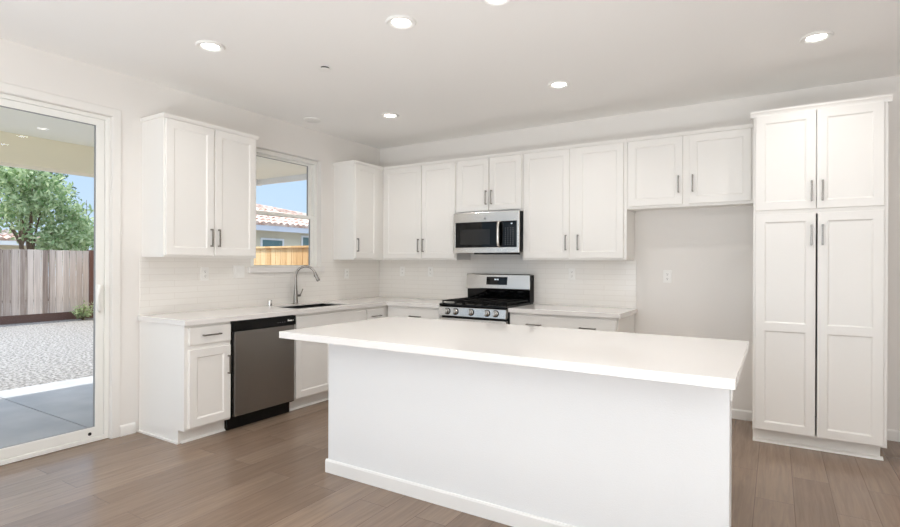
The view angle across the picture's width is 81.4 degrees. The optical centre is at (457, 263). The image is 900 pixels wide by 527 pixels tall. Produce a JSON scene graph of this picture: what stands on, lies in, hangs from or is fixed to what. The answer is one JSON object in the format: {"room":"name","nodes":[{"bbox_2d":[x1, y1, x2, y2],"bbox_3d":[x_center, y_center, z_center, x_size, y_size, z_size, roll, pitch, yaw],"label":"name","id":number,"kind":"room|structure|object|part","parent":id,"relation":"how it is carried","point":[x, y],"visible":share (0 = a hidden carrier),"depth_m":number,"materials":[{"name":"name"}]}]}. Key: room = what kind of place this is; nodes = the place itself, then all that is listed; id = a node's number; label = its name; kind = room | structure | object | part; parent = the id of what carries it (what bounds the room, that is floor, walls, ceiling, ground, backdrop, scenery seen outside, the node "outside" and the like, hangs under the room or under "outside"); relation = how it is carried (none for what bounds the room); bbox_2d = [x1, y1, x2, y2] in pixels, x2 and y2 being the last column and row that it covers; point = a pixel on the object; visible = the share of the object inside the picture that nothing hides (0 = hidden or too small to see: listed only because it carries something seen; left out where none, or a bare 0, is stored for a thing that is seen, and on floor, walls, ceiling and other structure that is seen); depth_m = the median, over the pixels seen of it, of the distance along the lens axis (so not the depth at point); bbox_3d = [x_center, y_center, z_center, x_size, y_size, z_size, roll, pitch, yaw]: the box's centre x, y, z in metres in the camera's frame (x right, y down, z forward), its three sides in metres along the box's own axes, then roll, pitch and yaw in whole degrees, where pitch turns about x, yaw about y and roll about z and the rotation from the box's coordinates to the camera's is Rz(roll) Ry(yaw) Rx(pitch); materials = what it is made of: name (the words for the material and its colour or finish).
{"room":"kitchen","nodes":[
{"label":"kitchen","id":0,"kind":"room"},
{"bbox_2d":[0,38,379,438],"bbox_3d":[-3.411,-0.071,2.757,0.158,2.775,9.100,0,0,31],"label":"wall","id":1,"kind":"structure","parent":0,"point":[148,285],"depth_m":4.30,"materials":[{"name":"white paint"}]},
{"bbox_2d":[0,93,109,465],"bbox_3d":[-3.286,0.101,2.926,0.167,2.428,2.440,0,0,31],"label":"door","id":2,"kind":"structure","parent":1,"relation":"in","point":[99,430],"depth_m":3.89,"materials":[{"name":"white plastic"}]},
{"bbox_3d":[-2.656,0.259,3.874,0.030,0.210,0.088,0,0,-25],"label":"handle","id":3,"kind":"part","parent":2,"relation":"part of","materials":[{"name":"white plastic"}]},
{"bbox_2d":[0,82,120,438],"bbox_3d":[-3.236,0.072,2.896,0.012,2.490,2.560,0,0,31],"label":"trim","id":4,"kind":"structure","parent":1,"relation":"attached to","point":[4,87],"depth_m":3.95,"materials":[{"name":"white paint"}]},
{"bbox_2d":[120,422,135,436],"bbox_3d":[-2.545,1.278,4.039,0.012,0.083,0.113,0,0,31],"label":"baseboard","id":5,"kind":"structure","parent":1,"relation":"attached to","point":[130,428],"depth_m":4.03,"materials":[{"name":"white paint"}]},
{"bbox_2d":[140,112,258,257],"bbox_3d":[-2.123,-0.597,4.389,0.354,1.094,0.854,0,0,31],"label":"upper cabinet","id":6,"kind":"object","parent":1,"relation":"attached to","point":[199,178],"visible":1,"depth_m":4.18,"materials":[{"name":"white paint"}]},
{"bbox_3d":[-2.112,-0.589,4.142,0.019,1.042,0.395,0,0,31],"label":"door","id":7,"kind":"part","parent":6,"relation":"part of","materials":[{"name":"white paint"}]},
{"bbox_3d":[-2.004,-0.213,4.275,0.030,0.146,0.011,0,0,31],"label":"handle","id":8,"kind":"part","parent":6,"relation":"part of","materials":[{"name":"silver metal"}]},
{"bbox_3d":[-1.970,-0.213,4.332,0.030,0.146,0.011,0,0,31],"label":"handle","id":9,"kind":"part","parent":6,"relation":"part of","materials":[{"name":"silver metal"}]},
{"bbox_3d":[-1.901,-0.588,4.489,0.019,1.042,0.392,0,0,31],"label":"door","id":10,"kind":"part","parent":6,"relation":"part of","materials":[{"name":"white paint"}]},
{"bbox_2d":[201,267,208,280],"bbox_3d":[-2.206,0.087,4.573,0.009,0.116,0.072,0,0,31],"label":"wall outlet","id":11,"kind":"object","parent":1,"relation":"attached to","point":[204,270],"visible":1,"depth_m":4.57,"materials":[{"name":"white plastic"}]},
{"bbox_2d":[233,265,244,277],"bbox_3d":[-2.028,0.072,4.865,0.010,0.116,0.116,0,0,31],"label":"light switch","id":12,"kind":"object","parent":1,"relation":"attached to","point":[238,270],"visible":1,"depth_m":4.86,"materials":[{"name":"white plastic"}]},
{"bbox_2d":[139,257,378,314],"bbox_3d":[-1.741,0.181,5.355,0.008,0.456,2.906,0,0,31],"label":"tile backsplash","id":13,"kind":"structure","parent":1,"relation":"attached to","point":[167,285],"depth_m":4.81,"materials":[{"name":"white tile"}]},
{"bbox_2d":[248,148,324,272],"bbox_3d":[-1.779,-0.522,5.399,0.172,1.219,0.968,0,0,31],"label":"window","id":14,"kind":"structure","parent":1,"relation":"in","point":[311,165],"depth_m":5.65,"materials":[{"name":"white plastic"}]},
{"bbox_3d":[-1.805,-0.250,5.414,0.030,0.550,0.816,0,0,31],"label":"sash","id":15,"kind":"part","parent":14,"relation":"part of","materials":[{"name":"white plastic"}]},
{"bbox_3d":[-1.833,-0.790,5.432,0.028,0.603,0.816,0,0,31],"label":"sash","id":16,"kind":"part","parent":14,"relation":"part of","materials":[{"name":"white plastic"}]},
{"bbox_3d":[-1.747,0.060,5.378,0.090,0.055,0.968,0,0,31],"label":"sill","id":17,"kind":"part","parent":14,"relation":"part of","materials":[{"name":"white stone"}]},
{"bbox_2d":[344,269,348,278],"bbox_3d":[-1.284,0.113,6.086,0.009,0.116,0.072,0,0,31],"label":"wall outlet","id":18,"kind":"object","parent":1,"relation":"attached to","point":[346,271],"visible":1,"depth_m":6.08,"materials":[{"name":"white plastic"}]},
{"bbox_2d":[333,160,383,259],"bbox_3d":[-1.042,-0.593,6.162,0.354,1.094,0.815,0,0,31],"label":"upper cabinet","id":19,"kind":"object","parent":1,"relation":"attached to","point":[358,185],"visible":0.91,"depth_m":5.87,"materials":[{"name":"white paint"}]},
{"bbox_3d":[-1.027,-0.584,5.923,0.019,1.042,0.373,0,0,31],"label":"door","id":20,"kind":"part","parent":19,"relation":"part of","materials":[{"name":"white paint"}]},
{"bbox_2d":[0,0,899,148],"bbox_3d":[-0.368,-1.516,0.263,7.960,0.140,10.600,0,0,31],"label":"ceiling","id":21,"kind":"structure","parent":0,"point":[465,68],"depth_m":3.56,"materials":[{"name":"white paint"}]},
{"bbox_2d":[195,40,225,52],"bbox_3d":[-1.640,-1.444,3.476,0.184,0.014,0.184,0,0,31],"label":"recessed light","id":22,"kind":"object","parent":21,"relation":"in","point":[205,45],"visible":1,"depth_m":3.47,"materials":[{"name":"white"}]},
{"bbox_2d":[303,117,320,122],"bbox_3d":[-1.458,-1.444,5.252,0.176,0.012,0.176,0,0,31],"label":"ceiling speaker cover","id":23,"kind":"object","parent":21,"relation":"attached to","point":[307,119],"visible":1,"depth_m":5.22,"materials":[{"name":"white paint"}]},
{"bbox_2d":[319,66,330,71],"bbox_3d":[-0.974,-1.438,3.856,0.090,0.020,0.090,0,0,31],"label":"sprinkler","id":24,"kind":"object","parent":21,"relation":"attached to","point":[323,68],"visible":1,"depth_m":3.84,"materials":[{"name":"grey metal"}]},
{"bbox_2d":[381,112,398,118],"bbox_3d":[-0.652,-1.440,5.081,0.184,0.014,0.184,0,0,31],"label":"recessed light","id":25,"kind":"object","parent":21,"relation":"in","point":[388,115],"visible":1,"depth_m":5.08,"materials":[{"name":"white"}]},
{"bbox_2d":[385,15,415,29],"bbox_3d":[-0.335,-1.438,3.118,0.184,0.014,0.184,0,0,31],"label":"recessed light","id":26,"kind":"object","parent":21,"relation":"in","point":[398,22],"visible":1,"depth_m":3.11,"materials":[{"name":"white plastic"}]},
{"bbox_2d":[481,0,511,6],"bbox_3d":[0.214,-1.436,2.823,0.184,0.014,0.184,0,0,31],"label":"recessed light","id":27,"kind":"object","parent":21,"relation":"in","point":[493,3],"visible":1,"depth_m":2.87,"materials":[{"name":"white"}]},
{"bbox_2d":[547,80,570,88],"bbox_3d":[0.816,-1.433,4.187,0.184,0.014,0.184,0,0,31],"label":"recessed light","id":28,"kind":"object","parent":21,"relation":"in","point":[559,84],"visible":1,"depth_m":4.18,"materials":[{"name":"white"}]},
{"bbox_2d":[799,30,833,43],"bbox_3d":[2.267,-1.427,3.297,0.184,0.014,0.184,0,0,31],"label":"recessed light","id":29,"kind":"object","parent":21,"relation":"in","point":[818,36],"visible":1,"depth_m":3.29,"materials":[{"name":"white"}]},
{"bbox_2d":[0,400,899,526],"bbox_3d":[-0.129,1.391,0.811,7.700,0.120,9.200,0,0,31],"label":"floor","id":30,"kind":"structure","parent":0,"point":[269,472],"depth_m":3.12,"materials":[{"name":"brown wood"}]},
{"bbox_2d":[138,321,230,443],"bbox_3d":[-2.127,0.885,4.098,0.656,0.873,0.387,0,0,31],"label":"base cabinet","id":31,"kind":"object","parent":30,"relation":"on","point":[185,371],"visible":0.94,"depth_m":3.94,"materials":[{"name":"white paint"}]},
{"bbox_3d":[-2.240,0.885,3.958,0.608,0.873,0.030,0,0,31],"label":"panel","id":32,"kind":"part","parent":31,"relation":"part of","materials":[{"name":"white paint"}]},
{"bbox_3d":[-1.871,0.535,3.962,0.019,0.128,0.339,0,0,31],"label":"drawer","id":33,"kind":"part","parent":31,"relation":"part of","materials":[{"name":"white paint"}]},
{"bbox_3d":[-1.872,0.919,3.962,0.019,0.572,0.339,0,0,31],"label":"door","id":34,"kind":"part","parent":31,"relation":"part of","materials":[{"name":"white paint"}]},
{"bbox_3d":[-1.775,0.783,4.073,0.030,0.146,0.011,0,0,31],"label":"handle","id":35,"kind":"part","parent":31,"relation":"part of","materials":[{"name":"silver metal"}]},
{"bbox_2d":[138,297,450,325],"bbox_3d":[-1.175,0.432,4.998,1.331,0.040,2.928,0,0,31],"label":"countertop","id":36,"kind":"structure","parent":31,"relation":"on","point":[256,312],"depth_m":4.61,"materials":[{"name":"white stone"}]},
{"bbox_2d":[293,265,319,303],"bbox_3d":[-1.545,0.213,5.368,0.272,0.394,0.082,0,0,-9],"label":"kitchen faucet","id":37,"kind":"object","parent":36,"relation":"on","point":[296,295],"visible":1,"depth_m":5.33,"materials":[{"name":"silver metal"}]},
{"bbox_3d":[-1.554,0.118,5.351,0.213,0.204,0.023,0,0,-5],"label":"spout","id":38,"kind":"part","parent":37,"relation":"part of","materials":[{"name":"silver metal"}]},
{"bbox_2d":[280,304,338,308],"bbox_3d":[-1.442,0.530,5.174,0.428,0.214,0.728,0,0,31],"label":"sink","id":39,"kind":"object","parent":36,"relation":"in","point":[312,305],"visible":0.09,"depth_m":5.41,"materials":[{"name":"black metal"}]},
{"bbox_2d":[226,315,295,429],"bbox_3d":[-1.855,0.888,4.531,0.616,0.868,0.626,0,0,31],"label":"dishwasher","id":40,"kind":"object","parent":30,"relation":"on","point":[262,362],"visible":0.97,"depth_m":4.33,"materials":[{"name":"grey metal"}]},
{"bbox_3d":[-1.669,1.273,4.417,0.015,0.099,0.622,0,0,31],"label":"toe panel","id":41,"kind":"part","parent":40,"relation":"part of","materials":[{"name":"black metal"}]},
{"bbox_3d":[-1.607,0.495,4.381,0.036,0.081,0.624,0,0,31],"label":"control panel","id":42,"kind":"part","parent":40,"relation":"part of","materials":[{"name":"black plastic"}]},
{"bbox_2d":[289,308,365,410],"bbox_3d":[-1.449,0.888,5.210,0.656,0.873,0.948,0,0,31],"label":"base cabinet","id":43,"kind":"object","parent":30,"relation":"on","point":[311,359],"visible":0.17,"depth_m":4.86,"materials":[{"name":"white paint"}]},
{"bbox_3d":[-1.324,0.921,4.860,0.019,0.572,0.456,0,0,31],"label":"door","id":44,"kind":"part","parent":43,"relation":"part of","materials":[{"name":"white paint"}]},
{"bbox_2d":[365,305,387,319],"bbox_3d":[-0.953,0.890,6.024,0.656,0.873,0.954,0,0,31],"label":"base cabinet","id":45,"kind":"object","parent":30,"relation":"on","point":[375,312],"visible":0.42,"depth_m":5.60,"materials":[{"name":"white paint"}]},
{"bbox_3d":[-0.882,0.539,5.583,0.019,0.128,0.250,0,0,31],"label":"drawer","id":46,"kind":"part","parent":45,"relation":"part of","materials":[{"name":"white paint"}]},
{"bbox_2d":[388,305,441,318],"bbox_3d":[-0.318,0.893,5.810,0.706,0.873,0.656,0,0,31],"label":"base cabinet","id":47,"kind":"object","parent":30,"relation":"on","point":[401,311],"visible":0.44,"depth_m":5.55,"materials":[{"name":"white paint"}]},
{"bbox_2d":[439,273,533,323],"bbox_3d":[0.294,0.720,5.386,0.763,1.224,0.711,0,0,31],"label":"gas range","id":48,"kind":"object","parent":30,"relation":"on","point":[490,296],"visible":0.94,"depth_m":5.42,"materials":[{"name":"silver metal"}]},
{"bbox_3d":[0.151,0.827,5.154,0.754,0.563,0.048,0,0,31],"label":"oven door","id":49,"kind":"part","parent":48,"relation":"part of","materials":[{"name":"silver metal"}]},
{"bbox_3d":[0.149,0.474,5.147,0.754,0.093,0.063,0,0,31],"label":"control panel","id":50,"kind":"part","parent":48,"relation":"part of","materials":[{"name":"silver metal"}]},
{"bbox_2d":[439,302,529,308],"bbox_3d":[0.286,0.413,5.372,0.762,0.028,0.554,0,0,31],"label":"cooktop","id":51,"kind":"object","parent":48,"relation":"in","point":[444,305],"depth_m":5.15,"materials":[{"name":"black metal"}]},
{"bbox_3d":[0.441,0.190,5.624,0.762,0.164,0.064,0,0,31],"label":"panel","id":52,"kind":"part","parent":48,"relation":"part of","materials":[{"name":"silver metal"}]},
{"bbox_3d":[0.438,0.336,5.620,0.746,0.123,0.016,0,0,31],"label":"panel","id":53,"kind":"part","parent":48,"relation":"part of","materials":[{"name":"black glass"}]},
{"bbox_2d":[325,344,733,526],"bbox_3d":[0.359,0.896,3.090,2.303,0.874,0.832,0,0,31],"label":"kitchen island","id":54,"kind":"object","parent":30,"relation":"on","point":[507,444],"visible":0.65,"depth_m":2.62,"materials":[{"name":"white paint"}]},
{"bbox_3d":[0.174,1.290,2.789,2.303,0.083,0.128,0,0,31],"label":"baseboard","id":55,"kind":"part","parent":54,"relation":"part of","materials":[{"name":"white paint"}]},
{"bbox_2d":[279,316,748,389],"bbox_3d":[0.257,0.438,3.029,2.463,0.040,1.125,0,0,31],"label":"island countertop","id":56,"kind":"structure","parent":54,"relation":"on","point":[705,362],"depth_m":2.67,"materials":[{"name":"white stone"}]},
{"bbox_2d":[730,390,733,401],"bbox_3d":[1.157,0.524,2.199,0.008,0.095,0.075,0,0,31],"label":"outlet plate","id":57,"kind":"object","parent":54,"relation":"attached to","point":[731,391],"depth_m":2.17,"materials":[{"name":"white plastic"}]},
{"bbox_2d":[510,312,634,332],"bbox_3d":[1.080,0.899,4.957,1.018,0.873,0.656,0,0,31],"label":"base cabinet","id":58,"kind":"object","parent":30,"relation":"on","point":[625,324],"visible":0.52,"depth_m":4.69,"materials":[{"name":"white paint"}]},
{"bbox_2d":[508,304,636,318],"bbox_3d":[1.095,0.442,4.955,1.045,0.040,0.636,0,0,31],"label":"countertop","id":59,"kind":"structure","parent":58,"relation":"on","point":[566,310],"depth_m":4.79,"materials":[{"name":"white stone"}]},
{"bbox_2d":[750,94,892,460],"bbox_3d":[2.710,0.102,3.966,0.835,2.482,0.658,0,0,31],"label":"pantry cabinet","id":60,"kind":"object","parent":30,"relation":"on","point":[820,191],"visible":0.98,"depth_m":3.70,"materials":[{"name":"white paint"}]},
{"bbox_3d":[2.393,0.432,3.820,0.372,1.596,0.019,0,0,31],"label":"door","id":61,"kind":"part","parent":60,"relation":"part of","materials":[{"name":"white paint"}]},
{"bbox_3d":[2.397,-0.747,3.820,0.374,0.703,0.019,0,0,31],"label":"door","id":62,"kind":"part","parent":60,"relation":"part of","materials":[{"name":"white paint"}]},
{"bbox_3d":[2.520,-0.206,3.716,0.011,0.146,0.030,0,0,31],"label":"handle","id":63,"kind":"part","parent":60,"relation":"part of","materials":[{"name":"silver metal"}]},
{"bbox_3d":[2.521,-0.520,3.716,0.011,0.146,0.030,0,0,31],"label":"handle","id":64,"kind":"part","parent":60,"relation":"part of","materials":[{"name":"silver metal"}]},
{"bbox_3d":[2.722,-1.116,3.978,0.835,0.046,0.630,0,0,31],"label":"crown molding","id":65,"kind":"part","parent":60,"relation":"part of","materials":[{"name":"white paint"}]},
{"bbox_3d":[2.575,-0.206,3.682,0.011,0.146,0.030,0,0,31],"label":"handle","id":66,"kind":"part","parent":60,"relation":"part of","materials":[{"name":"silver metal"}]},
{"bbox_3d":[2.576,-0.520,3.682,0.011,0.146,0.030,0,0,31],"label":"handle","id":67,"kind":"part","parent":60,"relation":"part of","materials":[{"name":"silver metal"}]},
{"bbox_3d":[2.719,0.433,3.622,0.370,1.596,0.019,0,0,31],"label":"door","id":68,"kind":"part","parent":60,"relation":"part of","materials":[{"name":"white paint"}]},
{"bbox_3d":[2.721,-0.745,3.623,0.376,0.703,0.019,0,0,31],"label":"door","id":69,"kind":"part","parent":60,"relation":"part of","materials":[{"name":"white paint"}]},
{"bbox_2d":[379,75,899,430],"bbox_3d":[2.235,-0.047,4.728,7.750,2.775,0.158,0,0,31],"label":"wall","id":70,"kind":"structure","parent":0,"point":[708,252],"depth_m":4.79,"materials":[{"name":"white paint"}]},
{"bbox_2d":[400,266,404,275],"bbox_3d":[-0.671,0.090,6.400,0.072,0.116,0.009,0,0,31],"label":"wall outlet","id":71,"kind":"object","parent":70,"relation":"attached to","point":[402,268],"visible":1,"depth_m":6.39,"materials":[{"name":"white plastic"}]},
{"bbox_2d":[383,159,469,259],"bbox_3d":[-0.374,-0.590,6.028,1.020,1.094,0.354,0,0,31],"label":"upper cabinet","id":72,"kind":"object","parent":70,"relation":"attached to","point":[420,199],"visible":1,"depth_m":5.89,"materials":[{"name":"white paint"}]},
{"bbox_3d":[-0.628,-0.583,6.022,0.526,1.042,0.019,0,0,31],"label":"door","id":73,"kind":"part","parent":72,"relation":"part of","materials":[{"name":"white paint"}]},
{"bbox_3d":[-0.207,-0.581,5.765,0.437,1.042,0.019,0,0,31],"label":"door","id":74,"kind":"part","parent":72,"relation":"part of","materials":[{"name":"white paint"}]},
{"bbox_2d":[428,267,432,276],"bbox_3d":[-0.316,0.092,6.184,0.072,0.116,0.009,0,0,31],"label":"wall outlet","id":75,"kind":"object","parent":70,"relation":"attached to","point":[430,269],"visible":1,"depth_m":6.18,"materials":[{"name":"white plastic"}]},
{"bbox_2d":[456,151,522,213],"bbox_3d":[0.396,-0.834,5.559,0.776,0.598,0.354,0,0,31],"label":"upper cabinet","id":76,"kind":"object","parent":70,"relation":"attached to","point":[491,182],"visible":0.8,"depth_m":5.42,"materials":[{"name":"white paint"}]},
{"bbox_3d":[0.167,-0.827,5.538,0.382,0.546,0.019,0,0,31],"label":"door","id":77,"kind":"part","parent":76,"relation":"part of","materials":[{"name":"white paint"}]},
{"bbox_2d":[453,210,522,254],"bbox_3d":[0.373,-0.314,5.510,0.762,0.432,0.442,0,0,31],"label":"microwave","id":78,"kind":"object","parent":76,"relation":"attached to","point":[500,232],"visible":0.98,"depth_m":5.34,"materials":[{"name":"silver metal"}]},
{"bbox_3d":[0.222,-0.300,5.418,0.546,0.261,0.019,0,0,31],"label":"door glass","id":79,"kind":"part","parent":78,"relation":"part of","materials":[{"name":"black glass"}]},
{"bbox_3d":[0.415,-0.301,5.258,0.028,0.272,0.057,0,0,31],"label":"handle","id":80,"kind":"part","parent":78,"relation":"part of","materials":[{"name":"silver metal"}]},
{"bbox_3d":[0.526,-0.299,5.233,0.164,0.261,0.019,0,0,31],"label":"control panel","id":81,"kind":"part","parent":78,"relation":"part of","materials":[{"name":"black glass"}]},
{"bbox_3d":[0.493,-0.826,5.340,0.358,0.546,0.019,0,0,31],"label":"door","id":82,"kind":"part","parent":76,"relation":"part of","materials":[{"name":"white paint"}]},
{"bbox_2d":[379,252,635,308],"bbox_3d":[0.359,-0.055,5.783,3.146,0.946,0.008,0,0,31],"label":"tile backsplash","id":83,"kind":"structure","parent":70,"relation":"attached to","point":[597,283],"depth_m":5.49,"materials":[{"name":"white tile"}]},
{"bbox_2d":[568,268,574,279],"bbox_3d":[1.160,0.104,5.284,0.072,0.116,0.009,0,0,31],"label":"wall outlet","id":84,"kind":"object","parent":70,"relation":"attached to","point":[571,271],"visible":1,"depth_m":5.28,"materials":[{"name":"white plastic"}]},
{"bbox_2d":[522,138,634,259],"bbox_3d":[1.164,-0.583,5.091,1.018,1.094,0.354,0,0,31],"label":"upper cabinet","id":85,"kind":"object","parent":70,"relation":"attached to","point":[575,196],"visible":0.98,"depth_m":4.93,"materials":[{"name":"white paint"}]},
{"bbox_3d":[0.869,-0.576,5.109,0.472,1.042,0.019,0,0,31],"label":"door","id":86,"kind":"part","parent":85,"relation":"part of","materials":[{"name":"white paint"}]},
{"bbox_3d":[1.033,-0.202,4.980,0.011,0.146,0.030,0,0,31],"label":"handle","id":87,"kind":"part","parent":85,"relation":"part of","materials":[{"name":"silver metal"}]},
{"bbox_3d":[1.314,-0.574,4.838,0.442,1.042,0.019,0,0,31],"label":"door","id":88,"kind":"part","parent":85,"relation":"part of","materials":[{"name":"white paint"}]},
{"bbox_2d":[663,270,671,282],"bbox_3d":[1.939,0.117,4.819,0.072,0.116,0.009,0,0,31],"label":"wall outlet","id":89,"kind":"object","parent":70,"relation":"attached to","point":[667,274],"visible":1,"depth_m":4.82,"materials":[{"name":"white plastic"}]},
{"bbox_2d":[627,123,753,211],"bbox_3d":[2.027,-0.807,4.565,0.996,0.638,0.354,0,0,31],"label":"upper cabinet","id":90,"kind":"object","parent":70,"relation":"attached to","point":[711,167],"visible":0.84,"depth_m":4.42,"materials":[{"name":"white paint"}]},
{"bbox_3d":[1.735,-0.802,4.582,0.448,0.582,0.019,0,0,31],"label":"door","id":91,"kind":"part","parent":90,"relation":"part of","materials":[{"name":"white paint"}]},
{"bbox_3d":[1.888,-0.681,4.460,0.011,0.146,0.030,0,0,31],"label":"handle","id":92,"kind":"part","parent":90,"relation":"part of","materials":[{"name":"silver metal"}]},
{"bbox_3d":[2.167,-0.800,4.319,0.460,0.582,0.019,0,0,31],"label":"door","id":93,"kind":"part","parent":90,"relation":"part of","materials":[{"name":"white paint"}]},
{"bbox_2d":[732,409,899,441],"bbox_3d":[3.587,1.305,3.809,4.455,0.083,0.012,0,0,31],"label":"baseboard","id":94,"kind":"structure","parent":70,"relation":"attached to","point":[892,435],"depth_m":4.47,"materials":[{"name":"white paint"}]},
{"label":"outside","id":95,"kind":"structure","parent":0,"visible":0},
{"bbox_2d":[0,276,92,390],"bbox_3d":[-26.676,1.464,22.259,59.840,0.200,80.000,0,0,31],"label":"ground","id":96,"kind":"structure","parent":95,"point":[33,353],"depth_m":8.57,"materials":[{"name":"grey gravel"}]},
{"bbox_2d":[0,229,37,298],"bbox_3d":[-21.563,-1.564,19.385,7.541,5.900,8.200,0,0,31],"label":"neighbor house","id":97,"kind":"structure","parent":96,"relation":"on","point":[5,242],"depth_m":20.01,"materials":[{"name":"beige paint"}]},
{"bbox_2d":[0,167,76,248],"bbox_3d":[-13.687,-1.752,16.335,1.997,6.350,3.096,0,0,44],"label":"leafy tree","id":98,"kind":"object","parent":96,"relation":"on","point":[20,233],"visible":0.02,"depth_m":16.45,"materials":[{"name":"plant"}]},
{"bbox_2d":[0,376,92,447],"bbox_3d":[-3.710,1.414,4.985,2.640,0.099,6.800,0,0,31],"label":"floor","id":99,"kind":"structure","parent":96,"relation":"on","point":[29,413],"depth_m":4.87,"materials":[{"name":"concrete"}]},
{"bbox_2d":[0,249,93,324],"bbox_3d":[-12.560,0.526,9.408,0.185,1.800,10.740,0,0,31],"label":"fence","id":100,"kind":"object","parent":96,"relation":"on","point":[56,295],"visible":0.9,"depth_m":12.99,"materials":[{"name":"brown wood"}]},
{"bbox_3d":[-9.758,0.538,13.925,0.100,1.800,0.110,0,0,31],"label":"post","id":101,"kind":"part","parent":100,"relation":"part of","materials":[{"name":"brown wood"}]},
{"bbox_2d":[0,166,93,292],"bbox_3d":[-11.853,-1.086,14.781,1.701,5.036,3.082,0,0,38],"label":"leafy tree","id":102,"kind":"object","parent":96,"relation":"on","point":[37,196],"visible":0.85,"depth_m":14.65,"materials":[{"name":"green plant"}]},
{"bbox_2d":[55,209,93,307],"bbox_3d":[-11.949,-0.183,16.984,1.752,3.232,2.577,0,0,31],"label":"leafy tree","id":103,"kind":"object","parent":96,"relation":"on","point":[92,210],"visible":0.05,"depth_m":16.92,"materials":[{"name":"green plant"}]},
{"bbox_2d":[69,300,92,319],"bbox_3d":[-9.504,1.176,13.373,0.555,0.539,0.632,0,0,-9],"label":"bush","id":104,"kind":"object","parent":96,"relation":"on","point":[84,313],"visible":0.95,"depth_m":13.31,"materials":[{"name":"green plant"}]},
{"bbox_2d":[71,192,91,250],"bbox_3d":[-13.684,-0.604,19.196,0.936,4.052,1.559,0,0,31],"label":"leafy tree","id":105,"kind":"object","parent":96,"relation":"on","point":[77,192],"visible":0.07,"depth_m":18.99,"materials":[{"name":"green plant"}]},
{"bbox_2d":[254,245,308,264],"bbox_3d":[-1.832,0.567,9.226,18.386,1.812,0.115,0,0,31],"label":"fence","id":106,"kind":"object","parent":96,"relation":"on","point":[271,255],"visible":0.03,"depth_m":10.19,"materials":[{"name":"brown wood"}]},
{"bbox_3d":[-1.867,-0.321,9.265,18.280,0.036,0.090,0,0,31],"label":"cap rail","id":107,"kind":"part","parent":106,"relation":"part of","materials":[{"name":"brown wood"}]},
{"bbox_2d":[256,204,308,248],"bbox_3d":[-9.166,-0.701,23.514,8.621,4.284,8.243,0,0,31],"label":"neighbor house","id":108,"kind":"structure","parent":96,"relation":"on","point":[270,230],"depth_m":20.16,"materials":[{"name":"beige paint"}]},
{"bbox_3d":[-7.041,-0.360,19.884,0.029,1.080,0.930,0,0,31],"label":"pane","id":109,"kind":"part","parent":108,"relation":"part of","materials":[{"name":"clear glass"}]},
{"bbox_3d":[-6.018,-0.545,21.561,0.029,1.060,0.960,0,0,31],"label":"pane","id":110,"kind":"part","parent":108,"relation":"part of","materials":[{"name":"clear glass"}]},
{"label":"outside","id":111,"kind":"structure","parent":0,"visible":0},
{"bbox_2d":[0,107,306,185],"bbox_3d":[-3.886,-1.349,4.994,2.950,0.515,7.020,0,0,31],"label":"ceiling","id":112,"kind":"structure","parent":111,"point":[268,171],"depth_m":5.64,"materials":[{"name":"white paint"}]},
{"bbox_2d":[0,131,93,176],"bbox_3d":[-5.003,-1.238,5.428,0.250,0.324,6.400,0,0,31],"label":"beam","id":113,"kind":"structure","parent":112,"relation":"attached to","point":[16,150],"depth_m":5.85,"materials":[{"name":"beige paint"}]}
]}

